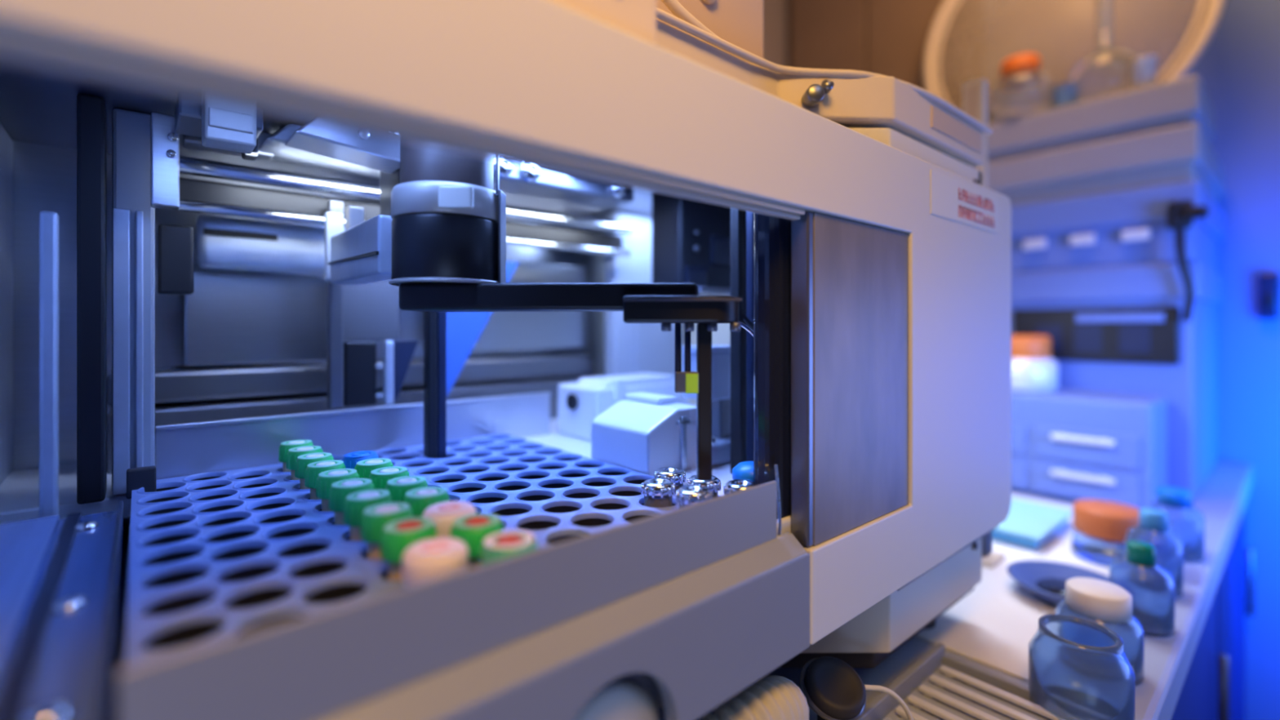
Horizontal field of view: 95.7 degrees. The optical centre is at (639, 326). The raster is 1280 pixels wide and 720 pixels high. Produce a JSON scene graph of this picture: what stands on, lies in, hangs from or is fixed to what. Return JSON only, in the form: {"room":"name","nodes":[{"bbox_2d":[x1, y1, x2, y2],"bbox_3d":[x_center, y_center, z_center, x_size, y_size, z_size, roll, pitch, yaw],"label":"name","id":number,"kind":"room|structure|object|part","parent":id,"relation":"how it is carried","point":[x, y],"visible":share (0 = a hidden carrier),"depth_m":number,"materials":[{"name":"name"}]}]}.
{"room":"laboratory","nodes":[
{"label":"laboratory","id":0,"kind":"room"},
{"bbox_2d":[763,0,790,73],"bbox_3d":[-0.938,-0.185,0.532,3.760,2.670,0.048,0,0,-41],"label":"wall","id":1,"kind":"structure","parent":0,"point":[776,13],"depth_m":1.65,"materials":[{"name":"white paint"}]},
{"bbox_2d":[790,0,983,110],"bbox_3d":[0.617,-0.616,1.514,0.120,0.848,0.472,0,0,-41],"label":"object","id":2,"kind":"object","parent":1,"relation":"attached to","point":[887,37],"visible":0.17,"depth_m":1.44,"materials":[{"name":"laminate"}]},
{"bbox_3d":[0.505,-0.616,1.571,0.009,0.816,0.224,0,0,-41],"label":"door","id":3,"kind":"part","parent":2,"relation":"part of","materials":[{"name":"brown laminate"}]},
{"bbox_3d":[0.657,-0.616,1.396,0.009,0.816,0.224,0,0,-41],"label":"door","id":4,"kind":"part","parent":2,"relation":"part of","materials":[{"name":"brown laminate"}]},
{"bbox_2d":[983,0,1279,719],"bbox_3d":[1.429,-0.185,0.709,0.048,2.670,3.680,0,0,-41],"label":"wall","id":5,"kind":"structure","parent":0,"point":[1238,70],"depth_m":1.06,"materials":[{"name":"white paint"}]},
{"bbox_2d":[1258,271,1279,319],"bbox_3d":[1.110,-0.054,1.022,0.024,0.083,0.026,0,0,-41],"label":"wall socket","id":6,"kind":"object","parent":5,"relation":"attached to","point":[1268,282],"visible":1,"depth_m":1.02,"materials":[{"name":"plastic"}]},
{"bbox_2d":[1263,294,1274,308],"bbox_3d":[1.103,-0.044,1.015,0.005,0.024,0.013,0,0,-41],"label":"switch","id":7,"kind":"object","parent":6,"relation":"attached to","point":[1268,300],"depth_m":1.01,"materials":[{"name":"plastic"}]},
{"bbox_3d":[0.008,1.174,-0.522,3.808,0.048,3.680,0,0,-41],"label":"floor","id":8,"kind":"structure","parent":0,"visible":0},
{"bbox_2d":[657,461,1254,719],"bbox_3d":[-0.131,0.700,0.577,2.477,0.900,0.925,0,0,-41],"label":"laboratory bench","id":9,"kind":"object","parent":8,"relation":"on","point":[1197,672],"visible":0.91,"depth_m":0.63,"materials":[{"name":"metal"}]},
{"bbox_2d":[0,0,1011,719],"bbox_3d":[-0.161,0.060,0.357,0.865,0.379,0.433,0,0,-41],"label":"machine","id":10,"kind":"object","parent":9,"relation":"on","point":[178,178],"visible":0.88,"depth_m":0.31,"materials":[{"name":"beige plastic"}]},
{"bbox_3d":[-0.218,0.091,0.182,0.034,0.002,0.221,0,0,-41],"label":"deck plate","id":11,"kind":"part","parent":10,"relation":"part of","materials":[{"name":"grey metal"}]},
{"bbox_3d":[-0.196,0.090,0.202,0.020,0.004,0.222,0,0,-41],"label":"deck rail","id":12,"kind":"part","parent":10,"relation":"part of","materials":[{"name":"grey metal"}]},
{"bbox_3d":[-0.305,-0.015,0.323,0.011,0.222,0.024,0,0,-41],"label":"dark post","id":13,"kind":"part","parent":10,"relation":"part of","materials":[{"name":"black metal"}]},
{"bbox_3d":[-0.294,-0.006,0.454,0.099,0.070,0.005,0,0,-41],"label":"steel panel","id":14,"kind":"part","parent":10,"relation":"part of","materials":[{"name":"grey metal"}]},
{"bbox_3d":[-0.284,-0.061,0.442,0.086,0.038,0.016,0,0,-41],"label":"slotted plate","id":15,"kind":"part","parent":10,"relation":"part of","materials":[{"name":"silver metal"}]},
{"bbox_3d":[-0.216,-0.056,0.410,0.011,0.048,0.006,0,0,-41],"label":"post","id":16,"kind":"part","parent":10,"relation":"part of","materials":[{"name":"silver metal"}]},
{"bbox_3d":[-0.220,-0.016,0.417,0.009,0.150,0.010,0,0,-41],"label":"frame post","id":17,"kind":"part","parent":10,"relation":"part of","materials":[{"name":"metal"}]},
{"bbox_3d":[-0.172,-0.110,0.347,0.066,0.022,0.034,0,0,-41],"label":"tilted plate","id":18,"kind":"part","parent":10,"relation":"part of","materials":[{"name":"metal"}]},
{"bbox_2d":[106,353,595,406],"bbox_3d":[-0.220,0.043,0.540,0.408,0.022,0.048,0,0,-41],"label":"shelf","id":19,"kind":"object","parent":10,"relation":"attached to","point":[221,380],"depth_m":0.47,"materials":[{"name":"metal"}]},
{"bbox_3d":[-0.213,-0.022,0.456,0.045,0.067,0.008,0,0,-41],"label":"dark plate","id":20,"kind":"part","parent":10,"relation":"part of","materials":[{"name":"metal"}]},
{"bbox_3d":[-0.152,-0.076,0.483,0.371,0.007,0.007,0,0,-41],"label":"cross rail","id":21,"kind":"part","parent":10,"relation":"part of","materials":[{"name":"silver metal"}]},
{"bbox_3d":[-0.152,-0.102,0.483,0.371,0.011,0.011,0,0,-41],"label":"cross rail","id":22,"kind":"part","parent":10,"relation":"part of","materials":[{"name":"silver metal"}]},
{"bbox_2d":[124,433,720,667],"bbox_3d":[-0.115,0.119,0.311,0.239,0.057,0.276,0,0,-41],"label":"rack","id":23,"kind":"object","parent":10,"relation":"in","point":[214,557],"visible":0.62,"depth_m":0.26,"materials":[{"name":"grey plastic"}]},
{"bbox_2d":[278,440,313,471],"bbox_3d":[-0.219,0.105,0.370,0.019,0.062,0.020,0,0,29],"label":"tube","id":24,"kind":"object","parent":23,"relation":"in","point":[284,446],"visible":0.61,"depth_m":0.36,"materials":[{"name":"green plastic"}]},
{"bbox_2d":[285,445,323,479],"bbox_3d":[-0.203,0.105,0.351,0.020,0.062,0.019,0,0,13],"label":"tube","id":25,"kind":"object","parent":23,"relation":"in","point":[292,455],"visible":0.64,"depth_m":0.34,"materials":[{"name":"green plastic"}]},
{"bbox_2d":[294,452,333,488],"bbox_3d":[-0.186,0.105,0.331,0.019,0.062,0.020,0,0,45],"label":"tube","id":26,"kind":"object","parent":23,"relation":"in","point":[302,461],"visible":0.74,"depth_m":0.32,"materials":[{"name":"green plastic"}]},
{"bbox_2d":[304,459,345,499],"bbox_3d":[-0.169,0.105,0.312,0.019,0.062,0.020,0,0,24],"label":"tube","id":27,"kind":"object","parent":23,"relation":"in","point":[313,469],"visible":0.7,"depth_m":0.30,"materials":[{"name":"green plastic"}]},
{"bbox_2d":[315,468,359,511],"bbox_3d":[-0.153,0.105,0.293,0.019,0.062,0.020,0,0,5],"label":"tube","id":28,"kind":"object","parent":23,"relation":"in","point":[324,481],"visible":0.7,"depth_m":0.29,"materials":[{"name":"green plastic"}]},
{"bbox_2d":[328,478,374,524],"bbox_3d":[-0.136,0.105,0.274,0.019,0.062,0.020,0,0,-3],"label":"tube","id":29,"kind":"object","parent":23,"relation":"in","point":[339,491],"visible":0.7,"depth_m":0.27,"materials":[{"name":"green plastic"}]},
{"bbox_2d":[342,450,378,469],"bbox_3d":[-0.162,0.105,0.336,0.020,0.062,0.019,0,0,-41],"label":"tube","id":30,"kind":"object","parent":23,"relation":"in","point":[350,460],"visible":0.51,"depth_m":0.33,"materials":[{"name":"blue plastic"}]},
{"bbox_2d":[342,488,391,540],"bbox_3d":[-0.119,0.105,0.255,0.020,0.062,0.019,0,0,28],"label":"tube","id":31,"kind":"object","parent":23,"relation":"in","point":[355,503],"visible":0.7,"depth_m":0.25,"materials":[{"name":"green plastic"}]},
{"bbox_2d":[354,457,393,479],"bbox_3d":[-0.145,0.105,0.317,0.019,0.062,0.020,0,0,25],"label":"tube","id":32,"kind":"object","parent":23,"relation":"in","point":[364,468],"visible":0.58,"depth_m":0.31,"materials":[{"name":"green plastic"}]},
{"bbox_2d":[360,502,412,559],"bbox_3d":[-0.103,0.105,0.235,0.020,0.062,0.019,0,0,-41],"label":"tube","id":33,"kind":"object","parent":23,"relation":"in","point":[374,518],"visible":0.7,"depth_m":0.23,"materials":[{"name":"green plastic"}]},
{"bbox_2d":[368,466,408,489],"bbox_3d":[-0.129,0.105,0.297,0.020,0.062,0.019,0,0,-10],"label":"tube","id":34,"kind":"object","parent":23,"relation":"in","point":[380,477],"visible":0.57,"depth_m":0.29,"materials":[{"name":"green plastic"}]},
{"bbox_2d":[385,475,427,502],"bbox_3d":[-0.112,0.105,0.278,0.019,0.062,0.020,0,0,36],"label":"tube","id":35,"kind":"object","parent":23,"relation":"in","point":[397,487],"visible":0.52,"depth_m":0.27,"materials":[{"name":"green plastic"}]},
{"bbox_2d":[380,516,436,581],"bbox_3d":[-0.086,0.105,0.216,0.020,0.062,0.019,0,0,-41],"label":"tube","id":36,"kind":"object","parent":23,"relation":"in","point":[397,535],"visible":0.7,"depth_m":0.21,"materials":[{"name":"green plastic"}]},
{"bbox_2d":[403,486,448,517],"bbox_3d":[-0.095,0.105,0.259,0.020,0.062,0.019,0,0,-35],"label":"tube","id":37,"kind":"object","parent":23,"relation":"in","point":[419,500],"visible":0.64,"depth_m":0.25,"materials":[{"name":"green plastic"}]},
{"bbox_2d":[402,537,467,586],"bbox_3d":[-0.069,0.105,0.197,0.021,0.062,0.021,0,0,-41],"label":"tube","id":38,"kind":"object","parent":23,"relation":"in","point":[428,559],"visible":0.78,"depth_m":0.19,"materials":[{"name":"white plastic"}]},
{"bbox_2d":[422,500,475,537],"bbox_3d":[-0.079,0.105,0.240,0.021,0.062,0.021,0,0,-41],"label":"tube","id":39,"kind":"object","parent":23,"relation":"in","point":[443,514],"visible":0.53,"depth_m":0.23,"materials":[{"name":"plastic"}]},
{"bbox_2d":[449,513,502,568],"bbox_3d":[-0.062,0.105,0.221,0.019,0.062,0.020,0,0,-8],"label":"tube","id":40,"kind":"object","parent":23,"relation":"in","point":[472,530],"visible":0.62,"depth_m":0.21,"materials":[{"name":"green plastic"}]},
{"bbox_2d":[480,530,537,565],"bbox_3d":[-0.045,0.105,0.201,0.020,0.062,0.019,0,0,-41],"label":"tube","id":41,"kind":"object","parent":23,"relation":"in","point":[503,544],"visible":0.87,"depth_m":0.20,"materials":[{"name":"plastic"}]},
{"bbox_2d":[640,478,675,507],"bbox_3d":[0.009,0.106,0.299,0.018,0.051,0.018,0,0,-41],"label":"vial","id":42,"kind":"object","parent":23,"relation":"in","point":[657,492],"visible":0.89,"depth_m":0.29,"materials":[{"name":"clear glass"}]},
{"bbox_2d":[653,466,685,493],"bbox_3d":[0.017,0.106,0.323,0.018,0.051,0.018,0,0,-41],"label":"vial","id":43,"kind":"object","parent":23,"relation":"in","point":[677,475],"visible":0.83,"depth_m":0.32,"materials":[{"name":"clear glass"}]},
{"bbox_2d":[675,484,712,507],"bbox_3d":[0.026,0.105,0.280,0.018,0.053,0.018,0,0,-41],"label":"vial","id":44,"kind":"object","parent":23,"relation":"in","point":[688,495],"visible":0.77,"depth_m":0.28,"materials":[{"name":"clear glass"}]},
{"bbox_2d":[686,475,720,497],"bbox_3d":[0.033,0.105,0.303,0.018,0.052,0.018,0,0,-41],"label":"vial","id":45,"kind":"object","parent":23,"relation":"in","point":[713,485],"visible":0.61,"depth_m":0.30,"materials":[{"name":"clear glass"}]},
{"bbox_2d":[723,479,758,494],"bbox_3d":[0.050,0.104,0.284,0.018,0.054,0.018,0,0,-41],"label":"vial","id":46,"kind":"object","parent":23,"relation":"in","point":[732,486],"visible":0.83,"depth_m":0.28,"materials":[{"name":"clear glass"}]},
{"bbox_3d":[-0.121,-0.022,0.604,0.160,0.091,0.005,0,0,-41],"label":"steel panel","id":47,"kind":"part","parent":10,"relation":"part of","materials":[{"name":"metal"}]},
{"bbox_2d":[327,139,753,480],"bbox_3d":[-0.083,-0.025,0.320,0.293,0.202,0.099,0,0,17],"label":"robot arm","id":48,"kind":"object","parent":10,"relation":"attached to","point":[442,242],"visible":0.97,"depth_m":0.28,"materials":[{"name":"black metal"}]},
{"bbox_3d":[-0.170,-0.045,0.363,0.019,0.033,0.106,0,0,-41],"label":"link plate","id":49,"kind":"part","parent":48,"relation":"part of","materials":[{"name":"silver metal"}]},
{"bbox_3d":[-0.101,-0.038,0.304,0.054,0.033,0.054,0,0,-41],"label":"motor","id":50,"kind":"part","parent":48,"relation":"part of","materials":[{"name":"black metal"}]},
{"bbox_3d":[-0.088,-0.062,0.277,0.016,0.011,0.004,0,0,0],"label":"band plate","id":51,"kind":"part","parent":48,"relation":"part of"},
{"bbox_3d":[0.019,0.015,0.288,0.003,0.034,0.003,0,0,-41],"label":"gripper rod","id":52,"kind":"part","parent":48,"relation":"part of","materials":[{"name":"metal"}]},
{"bbox_3d":[0.021,-0.008,0.291,0.058,0.013,0.032,0,0,0],"label":"arm","id":53,"kind":"part","parent":48,"relation":"part of"},
{"bbox_3d":[0.024,0.015,0.288,0.003,0.034,0.003,0,0,-41],"label":"gripper rod","id":54,"kind":"part","parent":48,"relation":"part of","materials":[{"name":"metal"}]},
{"bbox_3d":[0.032,0.037,0.289,0.007,0.078,0.008,0,0,0],"label":"gripper post","id":55,"kind":"part","parent":48,"relation":"part of","materials":[{"name":"metal"}]},
{"bbox_2d":[553,0,656,44],"bbox_3d":[-0.163,-0.153,0.112,0.414,0.094,0.046,0,0,-41],"label":"box","id":56,"kind":"object","parent":10,"relation":"on","point":[637,18],"visible":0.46,"depth_m":0.22,"materials":[{"name":"beige plastic"}]},
{"bbox_2d":[558,373,688,440],"bbox_3d":[-0.014,0.071,0.538,0.116,0.052,0.064,0,0,-41],"label":"housing","id":57,"kind":"object","parent":10,"relation":"on","point":[580,402],"visible":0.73,"depth_m":0.51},
{"bbox_3d":[-0.134,0.134,0.101,0.570,0.047,0.008,0,0,-41],"label":"panel","id":58,"kind":"part","parent":10,"relation":"part of","materials":[{"name":"grey plastic"}]},
{"bbox_2d":[591,391,712,484],"bbox_3d":[0.009,0.073,0.390,0.048,0.048,0.078,0,0,-41],"label":"housing","id":59,"kind":"object","parent":10,"relation":"on","point":[642,433],"visible":0.79,"depth_m":0.38,"materials":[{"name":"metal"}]},
{"bbox_3d":[0.007,0.051,0.413,0.018,0.005,0.038,0,0,-41],"label":"raised lid","id":60,"kind":"part","parent":59,"relation":"part of","materials":[{"name":"white plastic"}]},
{"bbox_3d":[0.026,0.095,0.364,0.040,0.004,0.016,0,0,-41],"label":"foot plate","id":61,"kind":"part","parent":59,"relation":"part of","materials":[{"name":"silver metal"}]},
{"bbox_2d":[651,191,730,296],"bbox_3d":[0.076,-0.076,0.537,0.141,0.099,0.078,0,0,-41],"label":"panel","id":62,"kind":"object","parent":10,"relation":"hanging from","point":[691,239],"visible":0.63,"depth_m":0.52,"materials":[{"name":"metal"}]},
{"bbox_3d":[0.074,-0.058,0.533,0.091,0.051,0.003,0,0,-41],"label":"plate","id":63,"kind":"part","parent":62,"relation":"part of","materials":[{"name":"black metal"}]},
{"bbox_2d":[681,345,730,466],"bbox_3d":[0.054,0.056,0.429,0.061,0.083,0.046,0,0,-41],"label":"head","id":64,"kind":"object","parent":10,"relation":"on","point":[721,354],"visible":0.39,"depth_m":0.42},
{"bbox_3d":[0.047,0.078,0.401,0.013,0.008,0.013,0,0,-41],"label":"bright knob","id":65,"kind":"part","parent":64,"relation":"part of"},
{"bbox_2d":[730,207,753,474],"bbox_3d":[0.077,-0.003,0.385,0.051,0.200,0.032,0,0,-41],"label":"column","id":66,"kind":"structure","parent":10,"relation":"in","point":[741,221],"depth_m":0.38,"materials":[{"name":"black metal"}]},
{"bbox_2d":[732,461,753,481],"bbox_3d":[0.062,0.086,0.319,0.023,0.023,0.023,0,0,-41],"label":"cap","id":67,"kind":"object","parent":10,"relation":"on","point":[743,470],"visible":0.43,"depth_m":0.31,"materials":[{"name":"blue plastic"}]},
{"bbox_3d":[0.065,0.089,0.284,0.004,0.041,0.013,0,0,37],"label":"bright trim","id":68,"kind":"part","parent":10,"relation":"part of","materials":[{"name":"silver metal"}]},
{"bbox_2d":[656,7,992,168],"bbox_3d":[0.001,-0.147,0.463,0.448,0.031,0.359,0,0,-41],"label":"cover","id":69,"kind":"object","parent":10,"relation":"on","point":[848,98],"visible":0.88,"depth_m":0.37,"materials":[{"name":"beige plastic"}]},
{"bbox_2d":[656,0,768,70],"bbox_3d":[-0.002,-0.320,0.401,0.170,0.320,0.160,0,0,-41],"label":"hood","id":70,"kind":"object","parent":69,"relation":"on","point":[740,23],"visible":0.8,"depth_m":0.39,"materials":[{"name":"beige plastic"}]},
{"bbox_3d":[0.126,0.026,0.325,0.104,0.167,0.003,0,0,-41],"label":"sliding pane","id":71,"kind":"part","parent":10,"relation":"part of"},
{"bbox_2d":[702,675,808,719],"bbox_3d":[0.032,0.208,0.290,0.150,0.075,0.086,0,0,-41],"label":"corrugated hose","id":72,"kind":"object","parent":9,"relation":"on","point":[773,697],"visible":0.9,"depth_m":0.27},
{"bbox_2d":[799,656,866,719],"bbox_3d":[0.113,0.224,0.340,0.037,0.051,0.037,0,0,-41],"label":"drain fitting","id":73,"kind":"object","parent":9,"relation":"on","point":[832,688],"visible":1,"depth_m":0.33,"materials":[{"name":"black plastic"}]},
{"bbox_3d":[0.113,0.232,0.341,0.016,0.035,0.016,0,0,-41],"label":"stem","id":74,"kind":"part","parent":73,"relation":"part of","materials":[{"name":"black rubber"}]},
{"bbox_2d":[863,684,913,719],"bbox_3d":[0.148,0.229,0.340,0.035,0.040,0.004,0,0,-6],"label":"tube","id":75,"kind":"object","parent":73,"relation":"attached to","point":[868,687],"visible":1,"depth_m":0.34,"materials":[{"name":"white plastic"}]},
{"bbox_2d":[857,643,1059,719],"bbox_3d":[0.195,0.242,0.337,0.160,0.016,0.106,0,0,-41],"label":"tray","id":76,"kind":"object","parent":9,"relation":"on","point":[939,686],"visible":0.98,"depth_m":0.38,"materials":[{"name":"grey plastic"}]},
{"bbox_2d":[914,493,1109,681],"bbox_3d":[0.329,0.249,0.726,0.504,0.002,0.421,0,0,-41],"label":"countertop","id":77,"kind":"structure","parent":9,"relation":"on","point":[993,625],"depth_m":0.50,"materials":[{"name":"white laminate"}]},
{"bbox_2d":[962,78,1005,568],"bbox_3d":[0.360,-0.007,0.623,0.042,0.510,0.046,0,0,-41],"label":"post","id":78,"kind":"object","parent":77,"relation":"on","point":[975,93],"visible":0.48,"depth_m":0.61,"materials":[{"name":"plastic"}]},
{"bbox_3d":[0.360,-0.007,0.623,0.016,0.510,0.021,0,0,-41],"label":"post","id":79,"kind":"part","parent":78,"relation":"part of","materials":[{"name":"beige plastic"}]},
{"bbox_2d":[991,497,1072,549],"bbox_3d":[0.456,0.238,0.715,0.144,0.018,0.102,0,0,-41],"label":"notepad","id":80,"kind":"object","parent":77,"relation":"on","point":[1028,524],"visible":0.52,"depth_m":0.68,"materials":[{"name":"paper"}]},
{"bbox_2d":[1006,560,1109,605],"bbox_3d":[0.389,0.240,0.528,0.093,0.016,0.093,0,0,-41],"label":"round bowl","id":81,"kind":"object","parent":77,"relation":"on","point":[1046,580],"visible":0.52,"depth_m":0.55,"materials":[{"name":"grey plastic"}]},
{"bbox_2d":[1071,499,1140,567],"bbox_3d":[0.501,0.220,0.619,0.066,0.055,0.066,0,0,-41],"label":"lidded jar","id":82,"kind":"object","parent":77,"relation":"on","point":[1100,526],"visible":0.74,"depth_m":0.60,"materials":[{"name":"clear plastic"}]},
{"bbox_3d":[0.501,0.206,0.619,0.062,0.028,0.062,0,0,-41],"label":"lid","id":83,"kind":"part","parent":82,"relation":"part of","materials":[{"name":"orange plastic"}]},
{"bbox_2d":[1028,613,1135,719],"bbox_3d":[0.282,0.222,0.371,0.054,0.054,0.054,0,0,-41],"label":"jar","id":84,"kind":"object","parent":9,"relation":"on","point":[1079,668],"visible":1,"depth_m":0.35,"materials":[{"name":"glass"}]},
{"bbox_2d":[1011,388,1167,508],"bbox_3d":[0.571,0.173,0.942,0.138,0.148,0.413,0,0,-41],"label":"drawer unit","id":85,"kind":"object","parent":9,"relation":"on","point":[1071,445],"visible":0.55,"depth_m":0.80,"materials":[{"name":"plastic"}]},
{"bbox_3d":[0.487,0.166,0.951,0.006,0.045,0.256,0,0,-41],"label":"drawer","id":86,"kind":"part","parent":85,"relation":"part of","materials":[{"name":"white plastic"}]},
{"bbox_3d":[0.487,0.218,0.951,0.006,0.045,0.256,0,0,-41],"label":"drawer","id":87,"kind":"part","parent":85,"relation":"part of","materials":[{"name":"white plastic"}]},
{"bbox_2d":[1011,334,1057,392],"bbox_3d":[0.603,0.057,0.917,0.096,0.085,0.096,0,0,-41],"label":"bottle","id":88,"kind":"object","parent":85,"relation":"on","point":[1033,369],"visible":0.59,"depth_m":0.88,"materials":[{"name":"white plastic"}]},
{"bbox_3d":[0.610,0.156,0.799,0.010,0.008,0.072,0,0,-41],"label":"handle","id":89,"kind":"part","parent":85,"relation":"part of","materials":[{"name":"silver metal"}]},
{"bbox_3d":[0.610,0.207,0.799,0.010,0.008,0.072,0,0,-41],"label":"handle","id":90,"kind":"part","parent":85,"relation":"part of","materials":[{"name":"silver metal"}]},
{"bbox_3d":[0.615,0.166,0.803,0.006,0.045,0.120,0,0,-41],"label":"drawer","id":91,"kind":"part","parent":85,"relation":"part of","materials":[{"name":"white plastic"}]},
{"bbox_3d":[0.615,0.218,0.803,0.006,0.045,0.120,0,0,-41],"label":"drawer","id":92,"kind":"part","parent":85,"relation":"part of","materials":[{"name":"white plastic"}]},
{"bbox_2d":[1054,577,1144,685],"bbox_3d":[0.335,0.220,0.424,0.051,0.058,0.051,0,0,-41],"label":"clear bottle","id":93,"kind":"object","parent":9,"relation":"on","point":[1107,604],"visible":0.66,"depth_m":0.41,"materials":[{"name":"glass"}]},
{"bbox_2d":[1011,261,1224,499],"bbox_3d":[0.762,0.079,1.107,0.373,0.342,0.477,0,0,-41],"label":"base cabinet","id":94,"kind":"object","parent":9,"relation":"on","point":[1121,328],"visible":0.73,"depth_m":0.88,"materials":[{"name":"white plastic"}]},
{"bbox_2d":[1011,179,1224,273],"bbox_3d":[0.764,-0.150,1.109,0.368,0.115,0.477,0,0,-41],"label":"panel","id":95,"kind":"object","parent":94,"relation":"on","point":[1105,215],"visible":0.39,"depth_m":0.90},
{"bbox_2d":[1022,238,1046,249],"bbox_3d":[0.653,-0.136,0.958,0.008,0.016,0.032,0,0,-41],"label":"tag","id":96,"kind":"object","parent":95,"relation":"attached to","point":[1039,243],"visible":1,"depth_m":0.95,"materials":[{"name":"white paper"}]},
{"bbox_2d":[1069,233,1095,245],"bbox_3d":[0.695,-0.136,0.909,0.008,0.016,0.032,0,0,-41],"label":"tag","id":97,"kind":"object","parent":95,"relation":"attached to","point":[1082,239],"visible":1,"depth_m":0.91,"materials":[{"name":"white plastic"}]},
{"bbox_2d":[987,122,1224,204],"bbox_3d":[0.764,-0.248,1.109,0.368,0.079,0.477,0,0,-41],"label":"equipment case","id":98,"kind":"object","parent":95,"relation":"on","point":[1182,153],"visible":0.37,"depth_m":0.90,"materials":[{"name":"white plastic"}]},
{"bbox_2d":[923,0,1226,102],"bbox_3d":[0.807,-0.556,1.133,0.022,0.536,0.490,0,0,-41],"label":"window frame","id":99,"kind":"structure","parent":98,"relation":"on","point":[1215,8],"depth_m":0.99,"materials":[{"name":"beige plastic"}]},
{"bbox_2d":[987,75,1215,162],"bbox_3d":[0.704,-0.321,1.057,0.208,0.067,0.477,0,0,-41],"label":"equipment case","id":100,"kind":"object","parent":98,"relation":"on","point":[1184,100],"visible":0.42,"depth_m":0.89,"materials":[{"name":"white plastic"}]},
{"bbox_2d":[989,53,1053,124],"bbox_3d":[0.662,-0.409,1.008,0.093,0.108,0.093,0,0,-41],"label":"glass bottle","id":101,"kind":"object","parent":100,"relation":"on","point":[1022,89],"visible":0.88,"depth_m":0.98,"materials":[{"name":"clear glass"}]},
{"bbox_2d":[1051,81,1079,108],"bbox_3d":[0.695,-0.373,0.945,0.038,0.037,0.038,0,0,-41],"label":"beaker","id":102,"kind":"object","parent":100,"relation":"on","point":[1064,94],"visible":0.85,"depth_m":0.93,"materials":[{"name":"clear glass"}]},
{"bbox_2d":[1068,0,1137,102],"bbox_3d":[0.753,-0.476,0.939,0.096,0.243,0.096,0,0,-41],"label":"flask","id":103,"kind":"object","parent":100,"relation":"on","point":[1107,71],"visible":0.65,"depth_m":0.92,"materials":[{"name":"clear glass"}]},
{"bbox_2d":[1130,54,1157,89],"bbox_3d":[0.763,-0.379,0.878,0.031,0.050,0.031,0,0,-41],"label":"beaker","id":104,"kind":"object","parent":100,"relation":"on","point":[1144,68],"visible":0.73,"depth_m":0.87,"materials":[{"name":"clear glass"}]},
{"bbox_3d":[0.764,-0.180,1.109,0.368,0.054,0.477,0,0,-41],"label":"case lid","id":105,"kind":"part","parent":95,"relation":"part of","materials":[{"name":"white plastic"}]},
{"bbox_2d":[1121,227,1150,241],"bbox_3d":[0.737,-0.136,0.861,0.008,0.016,0.032,0,0,-41],"label":"tag","id":106,"kind":"object","parent":95,"relation":"attached to","point":[1141,233],"visible":1,"depth_m":0.86,"materials":[{"name":"white plastic"}]},
{"bbox_2d":[1166,200,1208,321],"bbox_3d":[0.763,-0.091,0.809,0.031,0.169,0.043,0,0,-41],"label":"power cable","id":107,"kind":"object","parent":95,"relation":"attached to","point":[1180,215],"visible":1,"depth_m":0.80,"materials":[{"name":"black rubber"}]},
{"bbox_3d":[0.764,-0.065,1.109,0.368,0.054,0.477,0,0,-41],"label":"case lid","id":108,"kind":"part","parent":94,"relation":"part of","materials":[{"name":"white plastic"}]},
{"bbox_3d":[0.721,-0.013,0.874,0.004,0.013,0.104,0,0,-41],"label":"window rail","id":109,"kind":"part","parent":94,"relation":"part of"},
{"bbox_2d":[1109,540,1174,638],"bbox_3d":[0.418,0.216,0.483,0.042,0.068,0.042,0,0,-41],"label":"clear bottle","id":110,"kind":"object","parent":9,"relation":"on","point":[1151,587],"visible":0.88,"depth_m":0.47,"materials":[{"name":"glass"}]},
{"bbox_2d":[1124,507,1183,599],"bbox_3d":[0.487,0.212,0.549,0.042,0.074,0.042,0,0,-41],"label":"clear bottle","id":111,"kind":"object","parent":9,"relation":"on","point":[1152,528],"visible":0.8,"depth_m":0.54,"materials":[{"name":"glass"}]},
{"bbox_2d":[1146,486,1204,563],"bbox_3d":[0.584,0.214,0.633,0.048,0.071,0.048,0,0,-41],"label":"clear bottle","id":112,"kind":"object","parent":9,"relation":"on","point":[1188,522],"visible":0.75,"depth_m":0.61,"materials":[{"name":"glass"}]},
{"bbox_3d":[0.533,0.680,0.563,0.456,0.748,0.007,0,0,-41],"label":"door","id":113,"kind":"part","parent":9,"relation":"part of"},
{"bbox_3d":[0.671,0.434,0.667,0.009,0.112,0.009,0,0,-33],"label":"handle","id":114,"kind":"part","parent":9,"relation":"part of","materials":[{"name":"metal"}]},
{"bbox_3d":[0.896,0.680,0.878,0.456,0.748,0.007,0,0,-41],"label":"door","id":115,"kind":"part","parent":9,"relation":"part of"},
{"bbox_3d":[1.034,0.434,0.981,0.009,0.112,0.009,0,0,42],"label":"handle","id":116,"kind":"part","parent":9,"relation":"part of","materials":[{"name":"metal"}]}
]}

